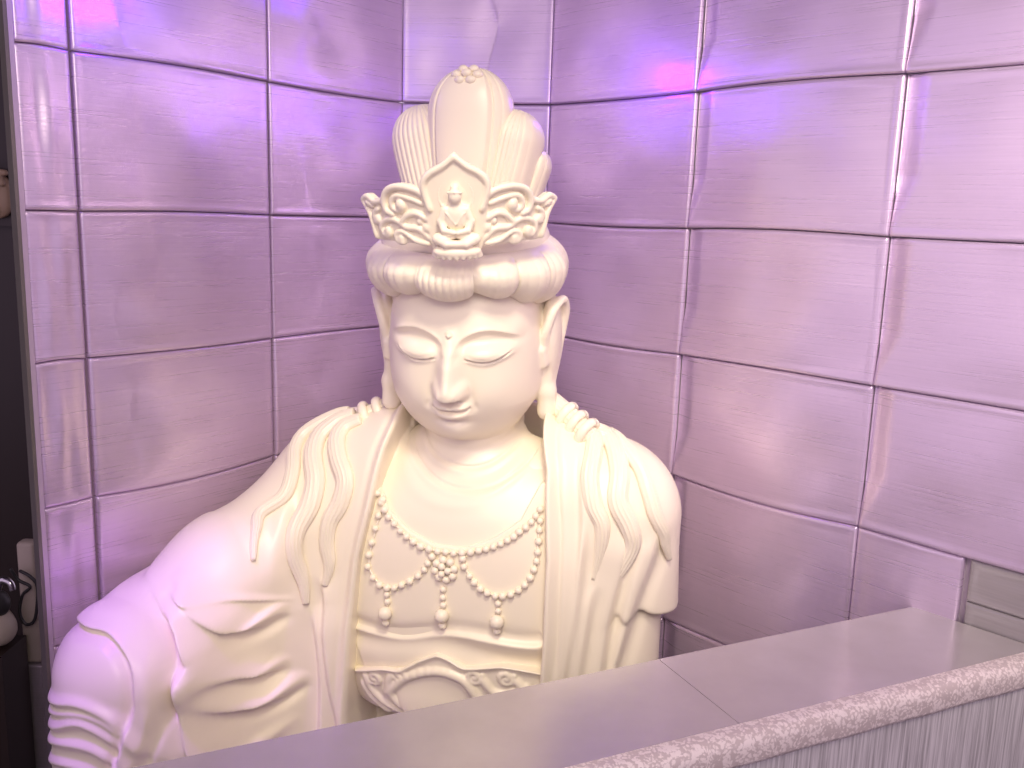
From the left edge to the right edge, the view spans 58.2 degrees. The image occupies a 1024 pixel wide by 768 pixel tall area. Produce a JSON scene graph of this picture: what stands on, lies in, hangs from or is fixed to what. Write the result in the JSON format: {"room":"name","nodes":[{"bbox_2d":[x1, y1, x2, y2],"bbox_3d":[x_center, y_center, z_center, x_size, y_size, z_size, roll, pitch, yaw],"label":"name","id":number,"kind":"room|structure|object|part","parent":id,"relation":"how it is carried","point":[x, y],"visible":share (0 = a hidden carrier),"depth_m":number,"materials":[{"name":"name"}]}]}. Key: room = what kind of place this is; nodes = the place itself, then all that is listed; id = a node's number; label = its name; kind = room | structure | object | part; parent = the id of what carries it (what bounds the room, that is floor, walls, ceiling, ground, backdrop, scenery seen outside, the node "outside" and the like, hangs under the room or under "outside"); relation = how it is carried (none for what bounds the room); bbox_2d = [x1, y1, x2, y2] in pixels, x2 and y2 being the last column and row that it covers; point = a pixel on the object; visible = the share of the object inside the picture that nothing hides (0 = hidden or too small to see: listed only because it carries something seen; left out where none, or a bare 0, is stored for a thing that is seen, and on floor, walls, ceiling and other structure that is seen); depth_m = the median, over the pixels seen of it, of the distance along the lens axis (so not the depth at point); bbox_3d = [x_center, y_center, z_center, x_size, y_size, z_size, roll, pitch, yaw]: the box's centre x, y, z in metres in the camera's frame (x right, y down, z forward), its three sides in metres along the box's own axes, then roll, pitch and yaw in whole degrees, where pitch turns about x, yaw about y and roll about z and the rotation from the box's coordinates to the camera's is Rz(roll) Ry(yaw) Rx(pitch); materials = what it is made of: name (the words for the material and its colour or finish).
{"room":"bar","nodes":[
{"label":"bar","id":0,"kind":"room"},
{"bbox_2d":[12,0,402,657],"bbox_3d":[-0.636,-0.378,2.181,0.036,3.200,1.035,10,13,37],"label":"wall","id":1,"kind":"structure","parent":0,"point":[196,173],"depth_m":2.06,"materials":[{"name":"silver metal"}]},
{"bbox_2d":[0,0,54,767],"bbox_3d":[-0.952,-0.311,1.776,0.022,3.200,0.017,10,13,37],"label":"trim","id":2,"kind":"structure","parent":1,"relation":"attached to","point":[7,47],"depth_m":1.81,"materials":[{"name":"grey metal"}]},
{"bbox_3d":[-0.897,-0.797,1.733,0.018,0.303,0.103,10,13,37],"label":"metal panel","id":3,"kind":"part","parent":1,"relation":"part of","materials":[{"name":"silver metal"}]},
{"bbox_3d":[-0.907,-0.496,1.789,0.018,0.309,0.103,10,13,37],"label":"metal panel","id":4,"kind":"part","parent":1,"relation":"part of","materials":[{"name":"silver metal"}]},
{"bbox_3d":[-0.916,-0.195,1.846,0.018,0.299,0.103,10,13,37],"label":"metal panel","id":5,"kind":"part","parent":1,"relation":"part of","materials":[{"name":"silver metal"}]},
{"bbox_3d":[-0.945,0.698,2.013,0.016,0.302,0.103,10,13,37],"label":"metal panel","id":6,"kind":"part","parent":1,"relation":"part of","materials":[{"name":"purple metal"}]},
{"bbox_3d":[-0.926,0.100,1.901,0.017,0.302,0.103,10,13,37],"label":"metal panel","id":7,"kind":"part","parent":1,"relation":"part of","materials":[{"name":"silver metal"}]},
{"bbox_3d":[-0.936,0.400,1.958,0.016,0.306,0.103,10,13,37],"label":"metal panel","id":8,"kind":"part","parent":1,"relation":"part of","materials":[{"name":"silver metal"}]},
{"bbox_3d":[-0.717,-0.836,1.960,0.020,0.306,0.464,10,13,37],"label":"metal panel","id":9,"kind":"part","parent":1,"relation":"part of","materials":[{"name":"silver metal"}]},
{"bbox_3d":[-0.726,-0.533,2.016,0.020,0.311,0.464,10,13,37],"label":"metal panel","id":10,"kind":"part","parent":1,"relation":"part of","materials":[{"name":"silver metal"}]},
{"bbox_3d":[-0.736,-0.232,2.073,0.021,0.305,0.464,10,13,37],"label":"metal panel","id":11,"kind":"part","parent":1,"relation":"part of","materials":[{"name":"silver metal"}]},
{"bbox_3d":[-0.745,0.069,2.129,0.021,0.307,0.464,10,13,37],"label":"metal panel","id":12,"kind":"part","parent":1,"relation":"part of","materials":[{"name":"silver metal"}]},
{"bbox_3d":[-0.755,0.363,2.184,0.020,0.305,0.464,10,13,37],"label":"metal panel","id":13,"kind":"part","parent":1,"relation":"part of","materials":[{"name":"silver metal"}]},
{"bbox_3d":[-0.452,-0.290,2.431,0.021,0.298,0.439,10,13,37],"label":"metal panel","id":14,"kind":"part","parent":1,"relation":"part of","materials":[{"name":"silver metal"}]},
{"bbox_3d":[-0.462,0.005,2.486,0.021,0.301,0.439,10,13,37],"label":"metal panel","id":15,"kind":"part","parent":1,"relation":"part of","materials":[{"name":"silver metal"}]},
{"bbox_3d":[-0.434,-0.891,2.319,0.020,0.307,0.439,10,13,37],"label":"metal panel","id":16,"kind":"part","parent":1,"relation":"part of","materials":[{"name":"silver metal"}]},
{"bbox_3d":[-0.443,-0.590,2.375,0.021,0.308,0.439,10,13,37],"label":"metal panel","id":17,"kind":"part","parent":1,"relation":"part of","materials":[{"name":"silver metal"}]},
{"bbox_2d":[402,0,554,401],"bbox_3d":[-0.102,-0.439,2.600,0.412,3.200,0.116,3,11,9],"label":"wall","id":18,"kind":"structure","parent":0,"point":[512,40],"depth_m":2.46,"materials":[{"name":"silver metal"}]},
{"bbox_3d":[-0.104,-0.606,2.520,0.409,0.307,0.014,3,11,9],"label":"metal panel","id":19,"kind":"part","parent":18,"relation":"part of","materials":[{"name":"silver metal"}]},
{"bbox_3d":[-0.094,-0.909,2.464,0.409,0.303,0.013,3,11,9],"label":"metal panel","id":20,"kind":"part","parent":18,"relation":"part of","materials":[{"name":"silver metal"}]},
{"bbox_2d":[547,0,1023,658],"bbox_3d":[0.941,-0.234,1.680,0.108,3.200,2.413,-8,14,-42],"label":"wall","id":21,"kind":"structure","parent":0,"point":[791,232],"depth_m":1.97,"materials":[{"name":"silver metal"}]},
{"bbox_3d":[0.250,-0.254,2.372,0.021,0.304,0.472,-8,14,-42],"label":"metal panel","id":22,"kind":"part","parent":21,"relation":"part of","materials":[{"name":"silver metal"}]},
{"bbox_3d":[0.241,0.039,2.427,0.020,0.298,0.472,-8,14,-42],"label":"metal panel","id":23,"kind":"part","parent":21,"relation":"part of","materials":[{"name":"silver metal"}]},
{"bbox_3d":[0.259,-0.555,2.316,0.020,0.311,0.472,-8,14,-42],"label":"metal panel","id":24,"kind":"part","parent":21,"relation":"part of","materials":[{"name":"silver metal"}]},
{"bbox_3d":[0.269,-0.859,2.259,0.020,0.308,0.472,-8,14,-42],"label":"metal panel","id":25,"kind":"part","parent":21,"relation":"part of","materials":[{"name":"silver metal"}]},
{"bbox_3d":[0.221,0.673,2.546,0.019,0.222,0.472,-8,14,-42],"label":"metal panel","id":26,"kind":"part","parent":21,"relation":"part of","materials":[{"name":"silver metal"}]},
{"bbox_3d":[0.547,0.748,2.200,0.021,0.227,0.484,-8,14,-42],"label":"metal panel","id":27,"kind":"part","parent":21,"relation":"part of","materials":[{"name":"silver metal"}]},
{"bbox_3d":[0.557,0.450,2.145,0.024,0.379,0.485,-8,14,-41],"label":"metal panel","id":28,"kind":"part","parent":21,"relation":"part of","materials":[{"name":"silver metal"}]},
{"bbox_3d":[0.567,0.118,2.082,0.021,0.310,0.484,-8,14,-42],"label":"metal panel","id":29,"kind":"part","parent":21,"relation":"part of","materials":[{"name":"silver metal"}]},
{"bbox_3d":[0.576,-0.184,2.025,0.022,0.304,0.484,-8,14,-42],"label":"metal panel","id":30,"kind":"part","parent":21,"relation":"part of","materials":[{"name":"silver metal"}]},
{"bbox_3d":[0.585,-0.484,1.969,0.024,0.313,0.484,-8,14,-42],"label":"metal panel","id":31,"kind":"part","parent":21,"relation":"part of","materials":[{"name":"silver metal"}]},
{"bbox_3d":[0.596,-0.786,1.913,0.024,0.306,0.485,-8,14,-42],"label":"metal panel","id":32,"kind":"part","parent":21,"relation":"part of","materials":[{"name":"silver metal"}]},
{"bbox_3d":[0.796,0.467,1.883,0.020,0.302,0.216,-8,14,-42],"label":"metal panel","id":33,"kind":"part","parent":21,"relation":"part of","materials":[{"name":"silver metal"}]},
{"bbox_3d":[0.894,0.189,1.734,0.024,0.299,0.476,-8,14,-42],"label":"metal panel","id":34,"kind":"part","parent":21,"relation":"part of","materials":[{"name":"silver metal"}]},
{"bbox_3d":[0.904,-0.106,1.679,0.024,0.298,0.477,-8,14,-41],"label":"metal panel","id":35,"kind":"part","parent":21,"relation":"part of","materials":[{"name":"silver metal"}]},
{"bbox_3d":[0.914,-0.406,1.624,0.024,0.309,0.477,-8,14,-41],"label":"metal panel","id":36,"kind":"part","parent":21,"relation":"part of","materials":[{"name":"silver metal"}]},
{"bbox_3d":[0.922,-0.710,1.566,0.021,0.312,0.476,-8,14,-42],"label":"metal panel","id":37,"kind":"part","parent":21,"relation":"part of","materials":[{"name":"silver metal"}]},
{"bbox_3d":[1.131,0.545,1.533,0.014,0.132,0.739,-8,14,-42],"label":"metal panel","id":38,"kind":"part","parent":21,"relation":"part of","materials":[{"name":"silver metal"}]},
{"bbox_3d":[1.134,0.436,1.512,0.014,0.084,0.739,-8,14,-42],"label":"metal panel","id":39,"kind":"part","parent":21,"relation":"part of","materials":[{"name":"silver metal"}]},
{"bbox_3d":[-0.046,1.462,1.291,8.000,0.050,8.000,2,11,0],"label":"floor","id":40,"kind":"structure","parent":0,"visible":0},
{"bbox_2d":[0,58,32,634],"bbox_3d":[-1.560,-0.186,2.634,0.470,2.600,0.271,2,11,0],"label":"tall cabinet","id":41,"kind":"object","parent":40,"relation":"on","point":[15,500],"depth_m":2.63,"materials":[{"name":"paint"}]},
{"bbox_3d":[-1.400,-0.507,2.472,0.130,0.160,0.071,2,11,0],"label":"carved bracket","id":42,"kind":"part","parent":41,"relation":"part of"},
{"bbox_2d":[0,635,35,767],"bbox_3d":[-1.371,0.923,2.419,0.158,0.512,0.120,2,11,0],"label":"stand","id":43,"kind":"object","parent":40,"relation":"on","point":[16,725],"visible":1,"depth_m":2.39,"materials":[{"name":"paint"}]},
{"bbox_2d":[0,576,17,645],"bbox_3d":[-1.331,0.577,2.354,0.145,0.188,0.100,2,11,0],"label":"kettle","id":44,"kind":"object","parent":43,"relation":"on","point":[8,622],"visible":1,"depth_m":2.34,"materials":[{"name":"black metal"}]},
{"bbox_3d":[-1.318,0.562,2.351,0.068,0.075,0.068,2,11,0],"label":"knob","id":45,"kind":"part","parent":44,"relation":"part of","materials":[{"name":"black rubber"}]},
{"bbox_3d":[-1.293,0.516,2.335,0.072,0.058,0.024,5,11,16],"label":"spout","id":46,"kind":"part","parent":44,"relation":"part of","materials":[{"name":"silver metal"}]},
{"bbox_2d":[17,539,48,767],"bbox_3d":[-1.287,0.789,2.495,0.056,0.767,0.048,2,11,0],"label":"post","id":47,"kind":"object","parent":40,"relation":"on","point":[25,547],"visible":0.59,"depth_m":2.46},
{"bbox_2d":[9,568,37,625],"bbox_3d":[-1.271,0.557,2.407,0.072,0.162,0.020,2,11,0],"label":"cable loop","id":48,"kind":"object","parent":47,"relation":"hanging from","point":[11,570],"visible":0.92,"depth_m":2.40,"materials":[{"name":"black rubber"}]},
{"bbox_2d":[48,65,681,767],"bbox_3d":[-0.292,0.115,2.045,1.338,1.576,0.682,0,11,-10],"label":"statue","id":49,"kind":"object","parent":40,"relation":"on","point":[453,534],"visible":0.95,"depth_m":1.95,"materials":[{"name":"beige stone"}]},
{"bbox_3d":[-0.137,0.671,2.108,0.535,0.192,0.186,5,11,15],"label":"sash","id":50,"kind":"part","parent":49,"relation":"part of","materials":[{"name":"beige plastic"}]},
{"bbox_2d":[133,607,1023,767],"bbox_3d":[-0.092,0.961,1.395,2.244,0.893,0.258,-3,12,-25],"label":"ledge","id":51,"kind":"object","parent":40,"relation":"on","point":[911,687],"visible":1,"depth_m":1.48,"materials":[{"name":"stone"}]},
{"bbox_3d":[-0.033,0.567,1.218,2.244,0.050,0.036,-3,12,-25],"label":"edge trim","id":52,"kind":"part","parent":51,"relation":"part of","materials":[{"name":"stone"}]},
{"bbox_3d":[-0.051,1.004,1.302,2.238,0.845,0.007,-3,12,-25],"label":"panel","id":53,"kind":"part","parent":51,"relation":"part of","materials":[{"name":"laminate"}]}
]}

